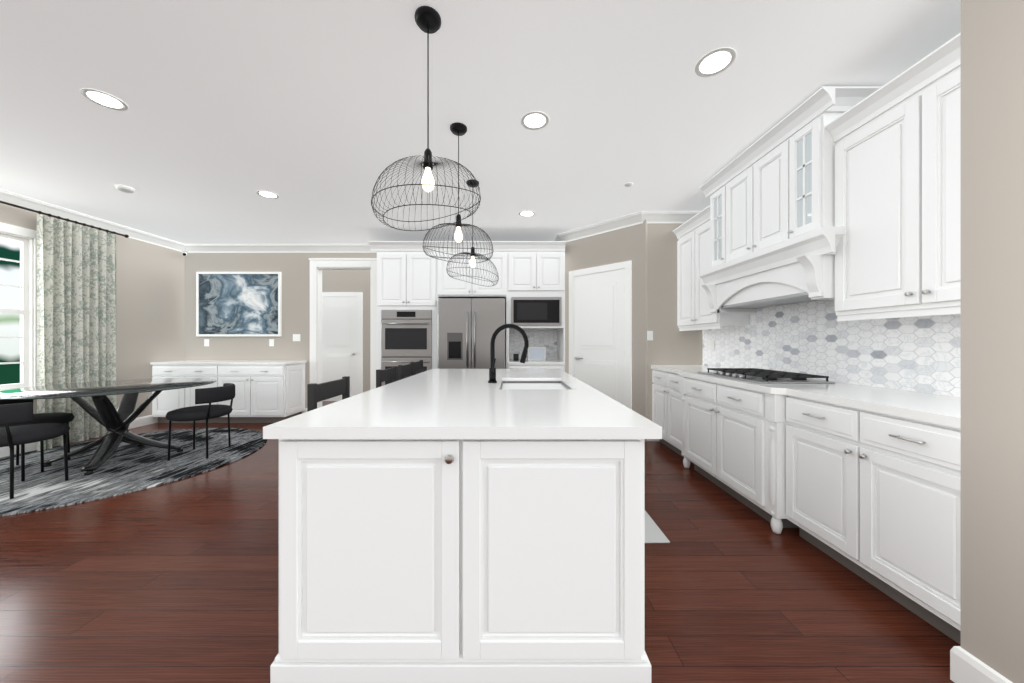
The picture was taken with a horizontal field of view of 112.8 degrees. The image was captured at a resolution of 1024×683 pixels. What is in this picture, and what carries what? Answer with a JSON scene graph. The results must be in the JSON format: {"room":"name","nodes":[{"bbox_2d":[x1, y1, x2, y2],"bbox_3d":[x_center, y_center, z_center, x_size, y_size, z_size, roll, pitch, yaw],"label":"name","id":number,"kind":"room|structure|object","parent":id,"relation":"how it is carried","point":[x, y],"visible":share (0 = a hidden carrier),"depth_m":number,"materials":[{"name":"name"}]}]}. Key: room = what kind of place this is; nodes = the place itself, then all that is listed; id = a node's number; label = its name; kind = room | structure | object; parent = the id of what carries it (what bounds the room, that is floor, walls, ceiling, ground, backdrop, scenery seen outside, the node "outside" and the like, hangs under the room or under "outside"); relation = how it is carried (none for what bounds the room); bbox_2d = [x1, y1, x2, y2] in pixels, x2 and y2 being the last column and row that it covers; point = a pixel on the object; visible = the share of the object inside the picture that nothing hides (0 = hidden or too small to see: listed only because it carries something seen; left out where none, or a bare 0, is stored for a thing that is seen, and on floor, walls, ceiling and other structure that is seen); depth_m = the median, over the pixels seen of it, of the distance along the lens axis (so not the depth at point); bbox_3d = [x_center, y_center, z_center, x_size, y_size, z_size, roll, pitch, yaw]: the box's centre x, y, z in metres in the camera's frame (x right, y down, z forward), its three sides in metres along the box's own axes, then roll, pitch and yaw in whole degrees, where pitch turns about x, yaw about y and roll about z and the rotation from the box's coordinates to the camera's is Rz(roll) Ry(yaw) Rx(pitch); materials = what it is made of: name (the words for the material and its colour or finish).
{"room":"kitchen","nodes":[
{"label":"kitchen","id":0,"kind":"room"},
{"bbox_2d":[0,401,960,682],"bbox_3d":[-1.475,1.250,2.125,7.790,0.100,9.690,0,0,0],"label":"floor","id":1,"kind":"structure","parent":0,"point":[176,581],"depth_m":1.61,"materials":[{"name":"brown wood"}]},
{"bbox_2d":[0,428,266,516],"bbox_3d":[-4.000,1.194,3.450,2.464,0.012,2.464,0,0,0],"label":"round rug","id":2,"kind":"object","parent":1,"relation":"on","point":[124,468],"visible":0.79,"depth_m":3.18,"materials":[{"name":"grey carpet"}]},
{"bbox_2d":[0,402,69,498],"bbox_3d":[-3.972,0.829,2.719,0.530,0.714,0.547,0,0,0],"label":"dining chair","id":3,"kind":"object","parent":2,"relation":"on","point":[11,437],"visible":1,"depth_m":2.62,"materials":[{"name":"grey fabric"}]},
{"bbox_2d":[0,399,74,471],"bbox_3d":[-4.524,0.829,3.166,0.546,0.714,0.546,0,0,0],"label":"dining chair","id":4,"kind":"object","parent":2,"relation":"on","point":[57,417],"visible":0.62,"depth_m":3.22,"materials":[{"name":"grey fabric"}]},
{"bbox_2d":[0,378,216,474],"bbox_3d":[-4.000,0.818,3.450,1.520,0.736,1.520,0,0,0],"label":"dining table","id":5,"kind":"object","parent":2,"relation":"on","point":[110,418],"visible":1,"depth_m":3.33,"materials":[{"name":"glass"},{"name":"black metal"}]},
{"bbox_2d":[166,383,234,460],"bbox_3d":[-3.284,0.829,3.609,0.546,0.714,0.543,0,0,0],"label":"dining chair","id":6,"kind":"object","parent":2,"relation":"on","point":[225,392],"visible":1,"depth_m":3.47,"materials":[{"name":"grey fabric"}]},
{"bbox_2d":[150,361,306,422],"bbox_3d":[-4.263,0.752,5.170,1.957,0.895,0.545,0,0,0],"label":"buffet","id":7,"kind":"object","parent":1,"relation":"on","point":[269,391],"visible":0.73,"depth_m":4.93,"materials":[{"name":"white painted wood"}]},
{"bbox_2d":[307,376,349,411],"bbox_3d":[-0.925,0.717,2.085,0.420,0.964,0.430,0,0,0],"label":"bar stool","id":8,"kind":"object","parent":1,"relation":"on","point":[316,392],"visible":0.21,"depth_m":2.02,"materials":[{"name":"grey fabric"}]},
{"bbox_2d":[376,366,396,387],"bbox_3d":[-0.925,0.717,3.030,0.420,0.964,0.430,0,0,0],"label":"bar stool","id":9,"kind":"object","parent":1,"relation":"on","point":[385,375],"visible":0.23,"depth_m":2.98,"materials":[{"name":"grey fabric"}]},
{"bbox_2d":[398,363,413,379],"bbox_3d":[-0.925,0.717,3.580,0.420,0.964,0.430,0,0,0],"label":"bar stool","id":10,"kind":"object","parent":1,"relation":"on","point":[405,369],"visible":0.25,"depth_m":3.51,"materials":[{"name":"grey"}]},
{"bbox_2d":[411,360,422,372],"bbox_3d":[-0.965,0.717,4.130,0.420,0.964,0.430,0,0,0],"label":"bar stool","id":11,"kind":"object","parent":1,"relation":"on","point":[418,365],"visible":0.15,"depth_m":4.17,"materials":[{"name":"grey"}]},
{"bbox_2d":[263,436,661,682],"bbox_3d":[-0.158,0.763,2.312,1.342,0.874,2.357,0,0,0],"label":"kitchen island","id":12,"kind":"object","parent":1,"relation":"on","point":[461,525],"depth_m":1.16,"materials":[{"name":"wood"}]},
{"bbox_2d":[263,388,661,435],"bbox_3d":[-0.166,0.305,1.577,1.330,0.040,0.888,0,0,0],"label":"island countertop","id":13,"kind":"structure","parent":12,"relation":"on","point":[377,411],"depth_m":1.31,"materials":[{"name":"white stone"}]},
{"bbox_2d":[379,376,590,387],"bbox_3d":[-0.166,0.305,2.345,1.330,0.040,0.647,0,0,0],"label":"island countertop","id":14,"kind":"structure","parent":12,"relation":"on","point":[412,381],"depth_m":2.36,"materials":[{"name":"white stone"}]},
{"bbox_2d":[487,324,528,383],"bbox_3d":[-0.026,0.080,2.342,0.283,0.409,0.098,0,0,0],"label":"faucet","id":15,"kind":"object","parent":14,"relation":"on","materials":[{"name":"black metal"}]},
{"bbox_2d":[499,380,566,387],"bbox_3d":[0.154,0.411,2.345,0.474,0.202,0.655,0,0,0],"label":"sink","id":16,"kind":"object","parent":14,"relation":"in","point":[506,383],"depth_m":2.58,"materials":[{"name":"white ceramic"}]},
{"bbox_2d":[369,241,565,385],"bbox_3d":[-0.615,-0.091,5.010,2.710,2.583,0.864,0,0,0],"label":"tall cabinet","id":17,"kind":"object","parent":1,"relation":"on","point":[432,313],"visible":0.69,"depth_m":4.73,"materials":[{"name":"white wood"}]},
{"bbox_2d":[437,298,505,385],"bbox_3d":[-0.555,0.295,4.995,0.920,1.770,0.834,0,0,0],"label":"refrigerator","id":18,"kind":"object","parent":17,"relation":"in","point":[466,327],"depth_m":4.64,"materials":[{"name":"silver metal"}]},
{"bbox_2d":[511,297,561,325],"bbox_3d":[0.340,-0.420,4.767,0.700,0.400,0.086,0,0,0],"label":"microwave","id":19,"kind":"object","parent":17,"relation":"in","point":[525,311],"depth_m":4.73,"materials":[{"name":"silver metal"}]},
{"bbox_2d":[645,511,669,542],"bbox_3d":[0.750,1.194,2.410,0.380,0.010,0.780,0,0,0],"label":"kitchen mat","id":20,"kind":"object","parent":1,"relation":"on","point":[654,533],"visible":0.19,"depth_m":2.11,"materials":[{"name":"grey"}]},
{"bbox_2d":[652,369,674,450],"bbox_3d":[1.959,0.762,3.643,0.667,0.874,0.884,0,0,0],"label":"base cabinet","id":21,"kind":"object","parent":1,"relation":"on","point":[663,386],"depth_m":3.76,"materials":[{"name":"white wood"}]},
{"bbox_2d":[675,373,790,533],"bbox_3d":[1.952,0.762,2.690,0.681,0.874,1.314,0,0,0],"label":"base cabinet","id":22,"kind":"object","parent":1,"relation":"on","point":[738,437],"depth_m":2.42,"materials":[{"name":"white wood"}]},
{"bbox_2d":[791,401,960,644],"bbox_3d":[1.984,0.762,1.650,0.616,0.874,0.901,0,0,0],"label":"base cabinet","id":23,"kind":"object","parent":1,"relation":"on","point":[863,482],"depth_m":1.54,"materials":[{"name":"white wood"}]},
{"bbox_2d":[651,365,960,432],"bbox_3d":[1.949,0.305,2.642,0.687,0.041,2.885,0,0,0],"label":"countertop","id":24,"kind":"structure","parent":23,"relation":"on","point":[935,411],"depth_m":1.73,"materials":[{"name":"white stone"}]},
{"bbox_2d":[695,369,838,384],"bbox_3d":[1.935,0.262,2.691,0.520,0.045,0.770,0,0,0],"label":"cooktop","id":25,"kind":"object","parent":24,"relation":"in","point":[764,376],"depth_m":2.46,"materials":[{"name":"black metal"}]},
{"bbox_2d":[0,0,960,243],"bbox_3d":[-1.475,-1.590,2.125,7.790,0.100,9.690,0,0,0],"label":"ceiling","id":26,"kind":"structure","parent":0,"point":[312,114],"depth_m":2.18,"materials":[{"name":"white paint"}]},
{"bbox_2d":[80,88,127,110],"bbox_3d":[-2.590,-1.537,2.164,0.196,0.006,0.196,0,0,0],"label":"recessed light","id":27,"kind":"object","parent":26,"relation":"in","point":[103,99],"visible":1,"depth_m":2.16,"materials":[{"name":"white plastic"}]},
{"bbox_2d":[115,184,134,192],"bbox_3d":[-3.870,-1.520,3.400,0.136,0.038,0.136,0,0,0],"label":"smoke detector","id":28,"kind":"object","parent":26,"relation":"attached to","point":[124,188],"visible":1,"depth_m":3.37,"materials":[{"name":"white plastic"}]},
{"bbox_2d":[256,190,278,198],"bbox_3d":[-2.555,-1.537,3.560,0.196,0.006,0.196,0,0,0],"label":"recessed light","id":29,"kind":"object","parent":26,"relation":"in","point":[267,194],"visible":1,"depth_m":3.56,"materials":[{"name":"white plastic"}]},
{"bbox_2d":[371,6,480,230],"bbox_3d":[-0.400,-1.050,1.620,0.504,0.977,0.504,0,0,0],"label":"pendant light","id":30,"kind":"object","parent":26,"relation":"hanging from","point":[428,20],"visible":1,"depth_m":1.60,"materials":[{"name":"black metal"}]},
{"bbox_2d":[422,122,492,263],"bbox_3d":[-0.385,-1.043,2.450,0.504,0.991,0.504,0,0,0],"label":"pendant light","id":31,"kind":"object","parent":26,"relation":"hanging from","point":[458,129],"visible":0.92,"depth_m":2.43,"materials":[{"name":"black metal"}]},
{"bbox_2d":[446,179,498,286],"bbox_3d":[-0.380,-1.044,3.290,0.504,0.989,0.504,0,0,0],"label":"pendant light","id":32,"kind":"object","parent":26,"relation":"hanging from","point":[473,262],"visible":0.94,"depth_m":3.27,"materials":[{"name":"black metal"}]},
{"bbox_2d":[519,210,534,216],"bbox_3d":[0.180,-1.537,4.090,0.196,0.006,0.196,0,0,0],"label":"recessed light","id":33,"kind":"object","parent":26,"relation":"in","point":[526,213],"visible":1,"depth_m":4.08,"materials":[{"name":"white plastic"}]},
{"bbox_2d":[521,111,548,129],"bbox_3d":[0.160,-1.537,2.370,0.196,0.006,0.196,0,0,0],"label":"recessed light","id":34,"kind":"object","parent":26,"relation":"in","point":[535,120],"visible":1,"depth_m":2.37,"materials":[{"name":"white plastic"}]},
{"bbox_2d":[624,182,632,186],"bbox_3d":[1.140,-1.532,3.330,0.084,0.016,0.084,0,0,0],"label":"detector","id":35,"kind":"object","parent":26,"relation":"attached to","point":[628,184],"visible":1,"depth_m":3.31,"materials":[{"name":"white plastic"}]},
{"bbox_2d":[695,47,735,76],"bbox_3d":[1.120,-1.537,1.876,0.196,0.006,0.196,0,0,0],"label":"recessed light","id":36,"kind":"object","parent":26,"relation":"in","point":[715,62],"visible":1,"depth_m":1.87,"materials":[{"name":"white plastic"}]},
{"bbox_2d":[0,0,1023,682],"bbox_3d":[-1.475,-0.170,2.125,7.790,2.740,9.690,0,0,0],"label":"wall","id":37,"kind":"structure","parent":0,"point":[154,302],"depth_m":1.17,"materials":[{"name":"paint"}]},
{"bbox_2d":[0,222,36,390],"bbox_3d":[-5.289,-0.300,2.840,0.162,1.840,2.000,0,0,0],"label":"window","id":38,"kind":"structure","parent":37,"relation":"in","point":[26,238],"depth_m":3.71,"materials":[{"name":"white wood"}]},
{"bbox_2d":[0,201,128,237],"bbox_3d":[-5.175,-1.400,3.035,0.144,0.044,3.014,0,0,0],"label":"curtain rod","id":39,"kind":"object","parent":37,"relation":"attached to","point":[59,217],"visible":0.94,"depth_m":3.87,"materials":[{"name":"brown metal"}]},
{"bbox_2d":[37,214,116,450],"bbox_3d":[-5.122,-0.098,4.035,0.115,2.555,0.750,0,0,0],"label":"curtain","id":40,"kind":"object","parent":39,"relation":"hanging from","point":[76,303],"visible":0.88,"depth_m":3.99,"materials":[{"name":"fabric"}]},
{"bbox_2d":[0,415,157,457],"bbox_3d":[-5.241,1.133,1.425,0.014,0.130,8.046,0,0,0],"label":"baseboard","id":41,"kind":"structure","parent":37,"relation":"attached to","point":[145,420],"depth_m":4.65,"materials":[{"name":"white"}]},
{"bbox_2d":[204,339,208,345],"bbox_3d":[-4.890,0.020,5.444,0.075,0.115,0.008,0,0,0],"label":"electrical outlet","id":42,"kind":"object","parent":37,"relation":"attached to","point":[206,342],"visible":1,"depth_m":5.44,"materials":[{"name":"white plastic"}]},
{"bbox_2d":[196,272,281,336],"bbox_3d":[-4.360,-0.595,5.431,1.340,1.030,0.035,0,0,0],"label":"framed painting","id":43,"kind":"object","parent":37,"relation":"attached to","point":[238,304],"visible":0.98,"depth_m":5.43,"materials":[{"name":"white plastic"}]},
{"bbox_2d":[269,339,273,345],"bbox_3d":[-3.850,0.020,5.444,0.075,0.115,0.008,0,0,0],"label":"electrical outlet","id":44,"kind":"object","parent":37,"relation":"attached to","point":[271,342],"visible":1,"depth_m":5.44,"materials":[{"name":"white plastic"}]},
{"bbox_2d":[293,334,299,340],"bbox_3d":[-3.450,-0.060,5.444,0.120,0.115,0.008,0,0,0],"label":"switch plate","id":45,"kind":"object","parent":37,"relation":"attached to","point":[296,337],"visible":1,"depth_m":5.44,"materials":[{"name":"white plastic"}]},
{"bbox_2d":[323,395,354,400],"bbox_3d":[-2.950,1.133,6.841,2.696,0.130,0.014,0,0,0],"label":"baseboard","id":46,"kind":"structure","parent":37,"relation":"attached to","point":[337,398],"depth_m":6.83,"materials":[{"name":"white wood"}]},
{"bbox_2d":[309,258,376,407],"bbox_3d":[-2.690,-0.065,5.497,1.114,2.530,0.148,0,0,0],"label":"door frame","id":47,"kind":"structure","parent":37,"relation":"attached to","point":[336,335],"depth_m":5.40,"materials":[{"name":"white wood"}]},
{"bbox_2d":[0,189,700,252],"bbox_3d":[-1.474,-1.480,1.425,7.548,0.116,8.050,0,0,0],"label":"crown molding","id":48,"kind":"structure","parent":37,"relation":"attached to","point":[657,217],"depth_m":4.57,"materials":[{"name":"white wood"}]},
{"bbox_2d":[569,261,631,409],"bbox_3d":[1.140,0.102,4.507,0.668,2.195,0.668,0,0,0],"label":"door","id":49,"kind":"structure","parent":37,"relation":"attached to","point":[600,328],"depth_m":4.44,"materials":[{"name":"white wood"}]},
{"bbox_2d":[647,331,652,339],"bbox_3d":[1.660,-0.070,4.095,0.075,0.115,0.008,0,0,0],"label":"switch plate","id":50,"kind":"object","parent":37,"relation":"attached to","point":[649,335],"visible":1,"depth_m":4.09,"materials":[{"name":"white plastic"}]},
{"bbox_2d":[673,208,752,327],"bbox_3d":[2.136,-0.745,3.682,0.312,1.170,0.805,0,0,0],"label":"upper cabinet","id":51,"kind":"object","parent":37,"relation":"attached to","point":[695,309],"depth_m":3.61,"materials":[{"name":"white wood"}]},
{"bbox_2d":[709,172,756,271],"bbox_3d":[2.099,-1.103,3.126,0.387,0.835,0.307,0,0,0],"label":"upper cabinet","id":52,"kind":"object","parent":37,"relation":"attached to","point":[715,184],"depth_m":3.18,"materials":[{"name":"white wood"}]},
{"bbox_2d":[713,256,828,307],"bbox_3d":[2.109,-0.432,2.690,0.367,0.205,1.000,0,0,0],"label":"range hood","id":53,"kind":"object","parent":37,"relation":"attached to","point":[807,278],"depth_m":2.50,"materials":[{"name":"white wood"}]},
{"bbox_2d":[721,128,828,267],"bbox_3d":[2.099,-1.103,2.690,0.387,0.835,0.797,0,0,0],"label":"upper cabinet","id":54,"kind":"object","parent":37,"relation":"attached to","point":[749,184],"depth_m":2.67,"materials":[{"name":"white wood"}]},
{"bbox_2d":[777,92,872,247],"bbox_3d":[2.099,-1.103,2.253,0.387,0.835,0.306,0,0,0],"label":"upper cabinet","id":55,"kind":"object","parent":37,"relation":"attached to","point":[805,140],"depth_m":2.18,"materials":[{"name":"white wood"}]},
{"bbox_2d":[703,300,960,396],"bbox_3d":[2.296,-0.233,2.643,0.006,1.034,2.895,0,0,0],"label":"tile backsplash","id":56,"kind":"structure","parent":37,"relation":"attached to","point":[915,354],"depth_m":2.34,"materials":[{"name":"tile"}]},
{"bbox_2d":[710,340,714,349],"bbox_3d":[2.288,0.040,3.880,0.008,0.115,0.075,0,0,0],"label":"electrical outlet","id":57,"kind":"object","parent":56,"relation":"attached to","point":[712,344],"visible":1,"depth_m":3.88,"materials":[{"name":"white plastic"}]},
{"bbox_2d":[829,36,960,319],"bbox_3d":[2.136,-0.745,1.650,0.312,1.170,0.901,0,0,0],"label":"upper cabinet","id":58,"kind":"object","parent":37,"relation":"attached to","point":[847,199],"depth_m":1.74,"materials":[{"name":"white wood"}]},
{"bbox_2d":[950,646,1012,682],"bbox_3d":[1.562,1.133,-0.682,0.016,0.130,3.776,0,0,0],"label":"baseboard","id":59,"kind":"structure","parent":37,"relation":"attached to","point":[966,667],"depth_m":1.16,"materials":[{"name":"white wood"}]},
{"label":"outside","id":60,"kind":"structure","parent":0,"visible":0},
{"bbox_2d":[0,238,19,384],"bbox_3d":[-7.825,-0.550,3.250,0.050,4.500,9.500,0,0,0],"label":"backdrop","id":61,"kind":"structure","parent":60,"point":[9,323],"depth_m":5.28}
]}

